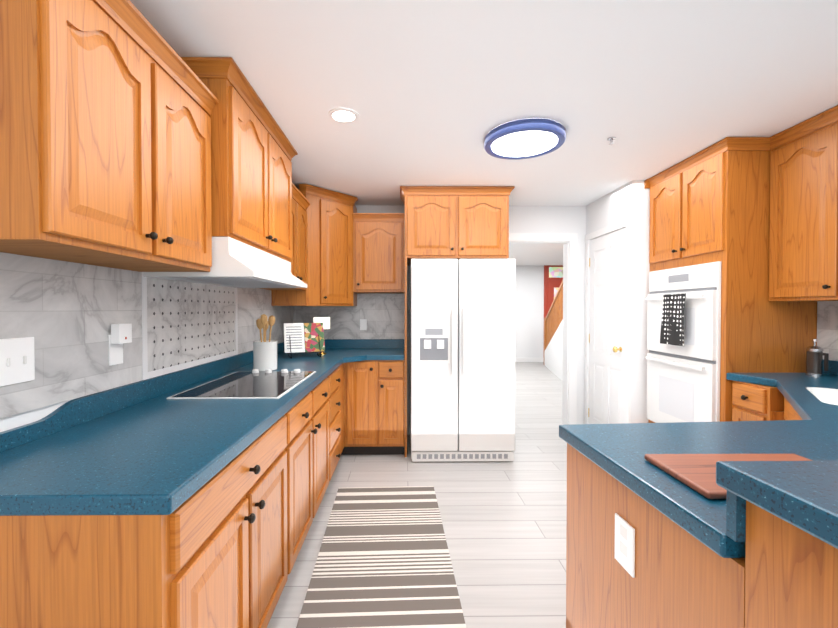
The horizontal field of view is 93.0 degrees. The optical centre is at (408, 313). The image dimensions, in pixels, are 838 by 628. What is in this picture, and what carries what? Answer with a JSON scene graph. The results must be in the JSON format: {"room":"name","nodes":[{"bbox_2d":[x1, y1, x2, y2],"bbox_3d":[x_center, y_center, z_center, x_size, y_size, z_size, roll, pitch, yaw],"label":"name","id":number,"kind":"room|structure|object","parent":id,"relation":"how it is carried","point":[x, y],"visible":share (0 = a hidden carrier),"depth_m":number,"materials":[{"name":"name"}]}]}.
{"room":"kitchen","nodes":[
{"label":"kitchen","id":0,"kind":"room"},
{"bbox_2d":[0,252,295,431],"bbox_3d":[-1.230,0.108,1.040,0.133,2.400,6.180,0,1,-1],"label":"wall","id":1,"kind":"structure","parent":0,"point":[65,314],"depth_m":1.53,"materials":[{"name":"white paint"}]},
{"bbox_2d":[0,337,34,386],"bbox_3d":[-1.162,0.140,1.153,0.010,0.135,0.165,0,1,-1],"label":"switch plate","id":2,"kind":"object","parent":1,"relation":"attached to","point":[17,360],"visible":1,"depth_m":1.18,"materials":[{"name":"white plastic"}]},
{"bbox_2d":[0,0,215,275],"bbox_3d":[-1.012,-0.541,1.333,0.326,0.719,0.819,0,1,-1],"label":"upper cabinet","id":3,"kind":"object","parent":1,"relation":"attached to","point":[130,138],"depth_m":1.11,"materials":[{"name":"brown wood"}]},
{"bbox_2d":[108,324,131,365],"bbox_3d":[-1.151,0.120,1.589,0.040,0.162,0.075,0,1,-1],"label":"plug","id":4,"kind":"object","parent":1,"relation":"attached to","point":[120,335],"visible":1,"depth_m":1.57,"materials":[{"name":"white plastic"}]},
{"bbox_2d":[0,344,284,451],"bbox_3d":[-1.176,0.330,2.493,0.020,0.089,3.270,0,1,-1],"label":"backsplash","id":5,"kind":"structure","parent":1,"relation":"attached to","point":[88,407],"depth_m":1.56,"materials":[{"name":"blue stone"}]},
{"bbox_2d":[144,64,311,291],"bbox_3d":[-0.935,-0.623,2.226,0.497,0.901,0.965,0,1,-1],"label":"upper cabinet","id":6,"kind":"object","parent":1,"relation":"attached to","point":[262,217],"depth_m":1.99,"materials":[{"name":"brown wood"}]},
{"bbox_2d":[143,237,306,287],"bbox_3d":[-0.931,-0.258,2.231,0.488,0.176,0.961,0,1,-1],"label":"hood","id":7,"kind":"object","parent":6,"relation":"attached to","point":[237,262],"depth_m":1.91,"materials":[{"name":"white metal"}]},
{"bbox_2d":[271,188,359,305],"bbox_3d":[-0.866,-0.582,3.794,0.667,1.010,0.696,0,1,-1],"label":"upper cabinet","id":8,"kind":"object","parent":1,"relation":"attached to","point":[332,215],"depth_m":3.61,"materials":[{"name":"brown wood"}]},
{"bbox_2d":[267,362,566,627],"bbox_3d":[1.988,1.304,3.747,12.000,0.060,13.500,0,1,-1],"label":"floor","id":9,"kind":"structure","parent":0,"point":[504,523],"depth_m":2.54,"materials":[{"name":"grey wood"}]},
{"bbox_2d":[0,512,295,627],"bbox_3d":[-0.852,0.870,1.332,0.646,0.869,0.912,0,1,-1],"label":"base cabinet","id":10,"kind":"object","parent":9,"relation":"on","point":[58,569],"depth_m":0.88,"materials":[{"name":"brown wood"}]},
{"bbox_2d":[0,348,403,515],"bbox_3d":[-0.607,0.397,2.511,1.159,0.045,3.292,0,1,-1],"label":"countertop","id":11,"kind":"structure","parent":10,"relation":"on","point":[246,441],"depth_m":1.46,"materials":[{"name":"blue stone"}]},
{"bbox_2d":[167,369,315,398],"bbox_3d":[-0.842,0.365,2.173,0.504,0.028,0.762,0,1,-1],"label":"cooktop","id":12,"kind":"object","parent":11,"relation":"in","point":[254,384],"depth_m":2.07,"materials":[{"name":"black glass"}]},
{"bbox_2d":[253,314,276,370],"bbox_3d":[-0.957,0.186,2.654,0.158,0.372,0.158,0,1,-1],"label":"utensil crock","id":13,"kind":"object","parent":11,"relation":"on","point":[264,353],"visible":0.96,"depth_m":2.60,"materials":[{"name":"white ceramic"}]},
{"bbox_2d":[284,323,324,358],"bbox_3d":[-0.876,0.220,3.354,0.330,0.286,0.167,0,1,-24],"label":"cookbook stand","id":14,"kind":"object","parent":11,"relation":"on","point":[295,334],"visible":1,"depth_m":3.36,"materials":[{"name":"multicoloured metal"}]},
{"bbox_2d":[313,317,329,354],"bbox_3d":[-0.775,0.195,3.556,0.124,0.331,0.124,0,1,-1],"label":"lamp","id":15,"kind":"object","parent":11,"relation":"on","point":[325,321],"visible":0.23,"depth_m":3.49,"materials":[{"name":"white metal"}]},
{"bbox_2d":[296,516,314,558],"bbox_3d":[-0.861,0.858,2.239,0.646,0.869,0.989,0,1,-1],"label":"base cabinet","id":16,"kind":"object","parent":9,"relation":"on","point":[303,523],"depth_m":2.00,"materials":[{"name":"brown wood"}]},
{"bbox_2d":[296,486,465,627],"bbox_3d":[-0.138,1.287,2.276,0.700,0.008,1.310,0,1,-2],"label":"rug","id":17,"kind":"object","parent":9,"relation":"on","point":[383,560],"visible":0.92,"depth_m":2.02,"materials":[{"name":"fabric"}]},
{"bbox_2d":[404,352,406,456],"bbox_3d":[-0.293,0.838,3.835,0.509,0.869,0.661,0,1,-1],"label":"base cabinet","id":18,"kind":"object","parent":9,"relation":"on","point":[405,366],"depth_m":3.54,"materials":[{"name":"brown wood"}]},
{"bbox_2d":[410,259,515,461],"bbox_3d":[0.466,0.394,3.724,0.895,1.738,0.792,0,1,-1],"label":"fridge","id":19,"kind":"object","parent":9,"relation":"on","point":[462,357],"visible":1,"depth_m":3.39,"materials":[{"name":"white metal"}]},
{"bbox_2d":[544,280,562,380],"bbox_3d":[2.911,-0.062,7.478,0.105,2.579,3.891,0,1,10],"label":"stairs","id":20,"kind":"structure","parent":9,"relation":"on","point":[553,341],"depth_m":8.05,"materials":[{"name":"white paint"}]},
{"bbox_2d":[566,449,742,627],"bbox_3d":[0.803,0.874,1.050,0.502,0.870,0.696,0,1,-1],"label":"base cabinet","id":21,"kind":"object","parent":9,"relation":"on","point":[624,570],"depth_m":1.01,"materials":[{"name":"brown wood"}]},
{"bbox_2d":[559,373,837,560],"bbox_3d":[1.576,0.409,1.630,2.100,0.046,1.809,0,1,-1],"label":"countertop","id":22,"kind":"structure","parent":21,"relation":"on","point":[688,413],"depth_m":1.29,"materials":[{"name":"blue stone"}]},
{"bbox_2d":[644,454,812,498],"bbox_3d":[0.840,0.386,0.959,0.410,0.016,0.230,0,1,-1],"label":"cutting board","id":23,"kind":"object","parent":22,"relation":"on","point":[696,472],"visible":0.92,"depth_m":1.00,"materials":[{"name":"brown wood"}]},
{"bbox_2d":[755,385,837,404],"bbox_3d":[2.087,0.473,1.787,0.557,0.174,0.577,0,1,-1],"label":"sink","id":24,"kind":"object","parent":22,"relation":"in","point":[816,392],"depth_m":2.05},
{"bbox_2d":[805,339,828,376],"bbox_3d":[2.471,0.263,2.400,0.076,0.225,0.113,0,1,-1],"label":"press","id":25,"kind":"object","parent":22,"relation":"on","point":[815,354],"visible":1,"depth_m":2.39,"materials":[{"name":"silver metal"}]},
{"bbox_2d":[644,141,816,372],"bbox_3d":[2.296,0.102,2.940,0.634,2.366,0.798,0,1,-1],"label":"tall cabinet","id":26,"kind":"object","parent":9,"relation":"on","point":[743,258],"depth_m":2.58,"materials":[{"name":"brown wood"}]},
{"bbox_2d":[660,293,685,345],"bbox_3d":[1.926,0.040,2.895,0.023,0.370,0.250,0,1,-1],"label":"towel","id":27,"kind":"object","parent":26,"relation":"hanging from","point":[672,324],"depth_m":2.89,"materials":[{"name":"black fabric"}]},
{"bbox_2d":[731,505,837,627],"bbox_3d":[1.612,0.813,0.542,2.048,1.005,0.331,0,1,-1],"label":"base cabinet","id":28,"kind":"object","parent":9,"relation":"on","point":[789,581],"depth_m":0.63,"materials":[{"name":"brown wood"}]},
{"bbox_2d":[723,497,738,544],"bbox_3d":[1.603,0.353,0.712,2.064,0.089,0.022,0,1,-1],"label":"backsplash","id":29,"kind":"structure","parent":28,"relation":"attached to","point":[730,506],"depth_m":0.70,"materials":[{"name":"blue stone"}]},
{"bbox_2d":[716,457,837,556],"bbox_3d":[1.595,0.288,0.518,2.084,0.046,0.416,0,1,-1],"label":"countertop","id":30,"kind":"structure","parent":28,"relation":"on","point":[801,497],"depth_m":0.62,"materials":[{"name":"blue stone"}]},
{"bbox_2d":[296,206,583,434],"bbox_3d":[2.588,0.068,4.237,7.830,2.400,0.140,0,1,-1],"label":"wall","id":31,"kind":"structure","parent":0,"point":[384,313],"depth_m":4.16,"materials":[{"name":"white paint"}]},
{"bbox_2d":[304,340,403,347],"bbox_3d":[-0.613,0.309,4.146,1.139,0.089,0.020,0,1,-1],"label":"backsplash","id":32,"kind":"structure","parent":31,"relation":"attached to","point":[328,343],"depth_m":4.14,"materials":[{"name":"blue stone"}]},
{"bbox_2d":[360,319,366,329],"bbox_3d":[-0.471,0.112,4.146,0.070,0.115,0.006,0,1,-1],"label":"electrical outlet","id":33,"kind":"object","parent":31,"relation":"attached to","point":[363,324],"visible":1,"depth_m":4.14,"materials":[{"name":"white plastic"}]},
{"bbox_2d":[356,216,403,295],"bbox_3d":[-0.287,-0.575,3.980,0.491,0.719,0.336,0,1,-1],"label":"upper cabinet","id":34,"kind":"object","parent":31,"relation":"attached to","point":[379,239],"depth_m":3.82,"materials":[{"name":"brown wood"}]},
{"bbox_2d":[404,188,511,267],"bbox_3d":[0.425,-0.798,3.826,0.923,0.589,0.651,0,1,-1],"label":"upper cabinet","id":35,"kind":"object","parent":31,"relation":"attached to","point":[441,223],"depth_m":3.50,"materials":[{"name":"brown wood"}]},
{"bbox_2d":[509,233,577,424],"bbox_3d":[1.371,0.211,4.221,0.985,2.115,0.152,0,1,-1],"label":"trim","id":36,"kind":"structure","parent":31,"relation":"attached to","point":[569,241],"depth_m":4.17,"materials":[{"name":"white wood"}]},
{"bbox_2d":[130,0,837,265],"bbox_3d":[2.591,-1.179,3.981,7.830,0.100,12.020,0,1,-1],"label":"ceiling","id":37,"kind":"structure","parent":0,"point":[432,92],"depth_m":1.86,"materials":[{"name":"white paint"}]},
{"bbox_2d":[328,107,358,122],"bbox_3d":[-0.360,-1.101,2.208,0.170,0.008,0.170,0,1,-1],"label":"recessed light","id":38,"kind":"object","parent":37,"relation":"in","point":[348,114],"visible":0.96,"depth_m":2.20,"materials":[{"name":"white plastic"}]},
{"bbox_2d":[484,118,565,159],"bbox_3d":[0.720,-1.079,2.479,0.490,0.060,0.490,0,1,-1],"label":"flush ceiling light","id":39,"kind":"object","parent":37,"relation":"attached to","point":[525,138],"visible":1,"depth_m":2.39,"materials":[{"name":"blue"}]},
{"bbox_2d":[607,137,615,144],"bbox_3d":[1.283,-1.092,2.510,0.048,0.034,0.048,0,1,-1],"label":"sprinkler","id":40,"kind":"object","parent":37,"relation":"attached to","point":[610,139],"visible":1,"depth_m":2.50,"materials":[{"name":"silver metal"}]},
{"bbox_2d":[544,265,562,317],"bbox_3d":[3.918,-0.013,9.865,1.100,2.420,0.070,0,1,-1],"label":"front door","id":41,"kind":"structure","parent":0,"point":[553,276],"depth_m":9.83,"materials":[{"name":"red"}]},
{"bbox_2d":[584,180,647,422],"bbox_3d":[1.918,0.074,3.750,0.120,2.400,0.822,0,1,-1],"label":"wall","id":42,"kind":"structure","parent":0,"point":[630,199],"depth_m":3.34,"materials":[{"name":"white paint"}]},
{"bbox_2d":[588,227,625,423],"bbox_3d":[1.857,0.257,3.753,0.108,2.019,0.695,0,1,-1],"label":"pantry door","id":43,"kind":"structure","parent":42,"relation":"in","point":[607,262],"depth_m":3.73,"materials":[{"name":"white wood"}]},
{"bbox_2d":[584,217,631,423],"bbox_3d":[1.853,0.229,3.745,0.030,2.092,0.810,0,1,-1],"label":"trim","id":44,"kind":"structure","parent":42,"relation":"attached to","point":[627,222],"depth_m":3.40,"materials":[{"name":"white wood"}]},
{"bbox_2d":[648,189,649,352],"bbox_3d":[2.281,0.079,3.392,0.600,2.400,0.100,0,1,-1],"label":"wall","id":45,"kind":"structure","parent":0,"point":[648,189],"depth_m":3.33,"materials":[{"name":"white paint"}]},
{"bbox_2d":[817,301,837,360],"bbox_3d":[2.689,0.108,1.078,0.129,2.400,6.180,0,1,-1],"label":"wall","id":46,"kind":"structure","parent":0,"point":[827,311],"depth_m":2.47,"materials":[{"name":"grey tile"}]},
{"bbox_2d":[767,109,837,304],"bbox_3d":[2.453,-0.574,2.127,0.336,0.993,0.808,0,1,-1],"label":"upper cabinet","id":47,"kind":"object","parent":46,"relation":"attached to","point":[802,163],"depth_m":2.30,"materials":[{"name":"brown wood"}]},
{"bbox_2d":[823,359,837,376],"bbox_3d":[2.616,0.341,1.639,0.020,0.089,1.808,0,1,-1],"label":"backsplash","id":48,"kind":"structure","parent":46,"relation":"attached to","point":[833,365],"depth_m":2.43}
]}

